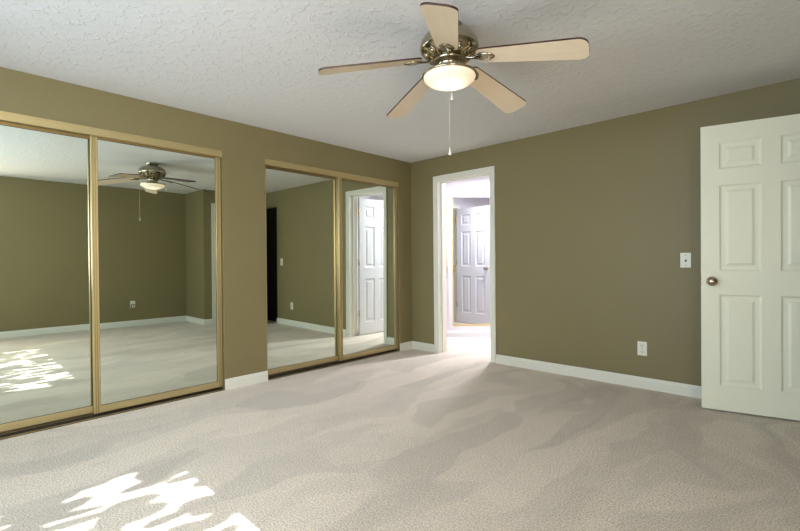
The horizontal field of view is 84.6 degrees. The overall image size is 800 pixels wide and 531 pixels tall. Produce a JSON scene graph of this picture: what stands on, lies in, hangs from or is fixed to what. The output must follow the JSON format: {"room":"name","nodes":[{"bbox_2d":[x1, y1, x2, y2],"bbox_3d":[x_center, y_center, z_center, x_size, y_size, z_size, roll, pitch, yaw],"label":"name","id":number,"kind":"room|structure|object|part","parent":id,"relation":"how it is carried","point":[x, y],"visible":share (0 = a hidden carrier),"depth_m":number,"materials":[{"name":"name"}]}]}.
{"room":"empty bedroom","nodes":[
{"label":"empty bedroom","id":0,"kind":"room"},
{"bbox_2d":[0,67,411,388],"bbox_3d":[-1.654,-0.089,3.618,0.130,2.286,5.320,0,1,43],"label":"wall","id":1,"kind":"structure","parent":0,"point":[245,148],"depth_m":3.79,"materials":[{"name":"paint"}]},
{"bbox_2d":[0,111,221,156],"bbox_3d":[-2.159,-0.925,3.058,0.109,0.053,1.833,0,1,43],"label":"header","id":2,"kind":"object","parent":1,"relation":"attached to","point":[4,116],"visible":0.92,"depth_m":3.06,"materials":[{"name":"beige wood"}]},
{"bbox_2d":[225,371,267,389],"bbox_3d":[-1.337,1.004,3.846,0.014,0.092,0.395,0,1,43],"label":"baseboard","id":3,"kind":"object","parent":1,"relation":"attached to","point":[250,379],"visible":1,"depth_m":3.83,"materials":[{"name":"beige paint"}]},
{"bbox_2d":[265,159,398,186],"bbox_3d":[-0.655,-0.952,4.645,0.109,0.053,1.750,0,1,43],"label":"header","id":4,"kind":"object","parent":1,"relation":"attached to","point":[268,162],"visible":0.8,"depth_m":4.47,"materials":[{"name":"beige wood"}]},
{"bbox_2d":[400,341,411,350],"bbox_3d":[0.080,0.979,5.339,0.014,0.092,0.222,0,1,43],"label":"baseboard","id":5,"kind":"structure","parent":1,"relation":"attached to","point":[407,345],"depth_m":5.33,"materials":[{"name":"beige paint"}]},
{"bbox_2d":[0,337,799,530],"bbox_3d":[0.876,1.097,2.810,6.150,0.120,7.900,0,1,43],"label":"floor","id":6,"kind":"structure","parent":0,"point":[456,438],"depth_m":2.37,"materials":[{"name":"beige carpet"}]},
{"bbox_2d":[0,387,224,439],"bbox_3d":[-2.147,1.058,3.080,0.101,0.010,1.833,0,1,43],"label":"floor track","id":7,"kind":"object","parent":6,"relation":"on","point":[181,397],"visible":0.96,"depth_m":3.10,"materials":[{"name":"gold metal"}]},
{"bbox_2d":[0,121,92,431],"bbox_3d":[-2.471,0.069,2.771,0.029,1.944,0.954,0,1,43],"label":"mirror door","id":8,"kind":"structure","parent":7,"relation":"on","point":[46,366],"depth_m":2.89,"materials":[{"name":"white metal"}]},
{"bbox_3d":[-2.479,-0.891,2.762,0.022,0.024,0.874,0,1,43],"label":"rail","id":9,"kind":"part","parent":8,"relation":"part of","materials":[{"name":"gold metal"}]},
{"bbox_3d":[-2.466,1.016,2.781,0.027,0.048,0.874,0,1,43],"label":"rail","id":10,"kind":"part","parent":8,"relation":"part of","materials":[{"name":"gold metal"}]},
{"bbox_2d":[89,135,222,413],"bbox_3d":[-1.831,0.058,3.389,0.029,1.944,0.913,0,1,43],"label":"mirror door","id":11,"kind":"structure","parent":7,"relation":"on","point":[156,274],"depth_m":3.34,"materials":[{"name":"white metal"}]},
{"bbox_3d":[-1.839,-0.902,3.381,0.022,0.024,0.833,0,1,43],"label":"rail","id":12,"kind":"part","parent":11,"relation":"part of","materials":[{"name":"gold metal"}]},
{"bbox_3d":[-1.826,1.006,3.400,0.027,0.048,0.833,0,1,43],"label":"rail","id":13,"kind":"part","parent":11,"relation":"part of","materials":[{"name":"gold metal"}]},
{"bbox_2d":[268,349,399,379],"bbox_3d":[-0.643,1.032,4.666,0.101,0.010,1.750,0,1,43],"label":"floor track","id":14,"kind":"object","parent":6,"relation":"on","point":[276,376],"visible":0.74,"depth_m":4.54,"materials":[{"name":"gold metal"}]},
{"bbox_2d":[265,165,338,374],"bbox_3d":[-0.955,0.042,4.369,0.030,1.944,0.905,0,1,44],"label":"mirror door","id":15,"kind":"structure","parent":14,"relation":"on","point":[301,208],"depth_m":4.34,"materials":[{"name":"white metal"}]},
{"bbox_3d":[-0.963,-0.918,4.361,0.022,0.024,0.825,0,1,44],"label":"rail","id":16,"kind":"part","parent":15,"relation":"part of","materials":[{"name":"gold metal"}]},
{"bbox_3d":[-0.950,0.990,4.380,0.027,0.048,0.825,0,1,44],"label":"rail","id":17,"kind":"part","parent":15,"relation":"part of","materials":[{"name":"gold metal"}]},
{"bbox_2d":[337,177,397,360],"bbox_3d":[-0.344,0.032,4.958,0.030,1.944,0.879,0,1,44],"label":"mirror door","id":18,"kind":"structure","parent":14,"relation":"on","point":[367,212],"depth_m":4.93,"materials":[{"name":"white metal"}]},
{"bbox_3d":[-0.351,-0.928,4.949,0.022,0.024,0.799,0,1,44],"label":"rail","id":19,"kind":"part","parent":18,"relation":"part of","materials":[{"name":"gold metal"}]},
{"bbox_3d":[-0.338,0.980,4.969,0.027,0.048,0.799,0,1,44],"label":"rail","id":20,"kind":"part","parent":18,"relation":"part of","materials":[{"name":"gold metal"}]},
{"bbox_2d":[0,0,799,162],"bbox_3d":[0.853,-1.309,2.791,6.150,0.120,7.900,0,1,43],"label":"ceiling","id":21,"kind":"structure","parent":0,"point":[256,63],"depth_m":2.62,"materials":[{"name":"white paint"}]},
{"bbox_2d":[318,2,589,154],"bbox_3d":[0.293,-0.889,2.303,1.292,0.701,1.250,0,1,43],"label":"ceiling fan","id":22,"kind":"object","parent":21,"relation":"hanging from","point":[448,45],"visible":1,"depth_m":2.17,"materials":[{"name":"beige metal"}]},
{"bbox_3d":[-0.149,-1.007,2.219,0.524,0.009,0.148,-10,14,-8],"label":"blade","id":23,"kind":"part","parent":22,"relation":"part of","materials":[{"name":"brown wood"}]},
{"bbox_3d":[0.076,-1.012,2.644,0.148,0.009,0.524,-14,-3,-27],"label":"blade","id":24,"kind":"part","parent":22,"relation":"part of","materials":[{"name":"brown wood"}]},
{"bbox_3d":[0.185,-1.007,1.873,0.148,0.009,0.524,11,12,8],"label":"blade","id":25,"kind":"part","parent":22,"relation":"part of","materials":[{"name":"brown wood"}]},
{"bbox_3d":[0.241,-0.776,2.132,0.003,0.408,0.003,0,1,43],"label":"pull chain","id":26,"kind":"part","parent":22,"relation":"part of","materials":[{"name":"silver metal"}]},
{"bbox_3d":[0.256,-0.953,2.277,0.268,0.056,0.268,0,1,43],"label":"lamp shade","id":27,"kind":"part","parent":22,"relation":"part of","materials":[{"name":"white glass"}]},
{"bbox_3d":[0.550,-1.016,2.561,0.524,0.009,0.148,12,-20,-43],"label":"blade","id":28,"kind":"part","parent":22,"relation":"part of","materials":[{"name":"brown wood"}]},
{"bbox_3d":[0.617,-1.013,2.085,0.524,0.009,0.148,10,-7,28],"label":"blade","id":29,"kind":"part","parent":22,"relation":"part of","materials":[{"name":"brown wood"}]},
{"bbox_2d":[445,176,490,330],"bbox_3d":[1.200,-0.136,6.266,1.730,2.286,0.120,-1,0,0],"label":"wall","id":30,"kind":"structure","parent":0,"point":[480,185],"depth_m":6.20,"materials":[{"name":"white paint"}]},
{"bbox_2d":[448,194,488,328],"bbox_3d":[1.147,-0.062,6.201,0.937,1.900,0.013,-1,0,0],"label":"trim","id":31,"kind":"structure","parent":30,"relation":"attached to","point":[449,195],"depth_m":6.19,"materials":[{"name":"grey paint"}]},
{"bbox_2d":[447,330,490,336],"bbox_3d":[1.265,0.961,6.208,1.320,0.092,0.014,-1,0,0],"label":"baseboard","id":32,"kind":"structure","parent":30,"relation":"attached to","point":[458,333],"depth_m":6.20,"materials":[{"name":"grey paint"}]},
{"bbox_2d":[451,197,489,325],"bbox_3d":[1.175,-0.055,6.230,0.882,1.825,0.046,-1,0,0],"label":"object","id":33,"kind":"object","parent":30,"relation":"attached to","point":[470,215],"visible":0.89,"depth_m":6.25,"materials":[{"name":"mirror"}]},
{"bbox_3d":[0.745,-0.051,6.233,0.022,1.825,0.028,-1,0,0],"label":"frame","id":34,"kind":"part","parent":33,"relation":"part of","materials":[{"name":"white wood"}]},
{"bbox_3d":[1.194,0.844,6.236,0.860,0.026,0.036,-1,0,0],"label":"frame","id":35,"kind":"part","parent":33,"relation":"part of","materials":[{"name":"beige wood"}]},
{"bbox_2d":[411,78,799,385],"bbox_3d":[1.604,-0.123,4.111,3.920,2.286,0.120,0,1,43],"label":"wall","id":36,"kind":"structure","parent":0,"point":[594,222],"depth_m":3.87,"materials":[{"name":"paint"}]},
{"bbox_2d":[412,341,433,351],"bbox_3d":[0.277,0.977,5.295,0.360,0.092,0.014,0,1,43],"label":"baseboard","id":37,"kind":"structure","parent":36,"relation":"attached to","point":[415,345],"depth_m":5.29,"materials":[{"name":"beige paint"}]},
{"bbox_2d":[433,166,495,362],"bbox_3d":[0.750,-0.010,4.934,0.823,2.063,0.167,0,1,43],"label":"door frame","id":38,"kind":"structure","parent":36,"relation":"attached to","point":[439,190],"depth_m":5.13,"materials":[{"name":"beige paint"}]},
{"bbox_2d":[496,354,700,398],"bbox_3d":[1.676,0.975,3.969,1.843,0.092,0.014,0,1,43],"label":"baseboard","id":39,"kind":"structure","parent":36,"relation":"attached to","point":[688,390],"depth_m":3.84,"materials":[{"name":"beige paint"}]},
{"bbox_2d":[637,341,646,355],"bbox_3d":[2.011,0.690,3.650,0.072,0.116,0.008,0,1,43],"label":"wall outlet","id":40,"kind":"object","parent":36,"relation":"attached to","point":[641,346],"visible":1,"depth_m":3.65,"materials":[{"name":"beige plastic"}]},
{"bbox_2d":[680,253,690,267],"bbox_3d":[2.227,-0.041,3.427,0.072,0.116,0.017,0,1,43],"label":"light switch","id":41,"kind":"object","parent":36,"relation":"attached to","point":[685,258],"visible":1,"depth_m":3.43,"materials":[{"name":"beige plastic"}]},
{"bbox_3d":[2.901,-0.120,2.157,0.890,2.286,0.930,0,1,43],"label":"wall","id":42,"kind":"structure","parent":0,"visible":0},
{"bbox_2d":[700,114,799,420],"bbox_3d":[2.490,0.014,2.921,0.812,1.986,0.167,0,1,31],"label":"door","id":43,"kind":"structure","parent":42,"relation":"in","point":[750,170],"depth_m":2.97,"materials":[{"name":"beige paint"}]},
{"bbox_3d":[2.171,0.110,3.055,0.066,0.066,0.066,0,1,31],"label":"knob","id":44,"kind":"part","parent":43,"relation":"part of","materials":[{"name":"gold metal"}]}
]}

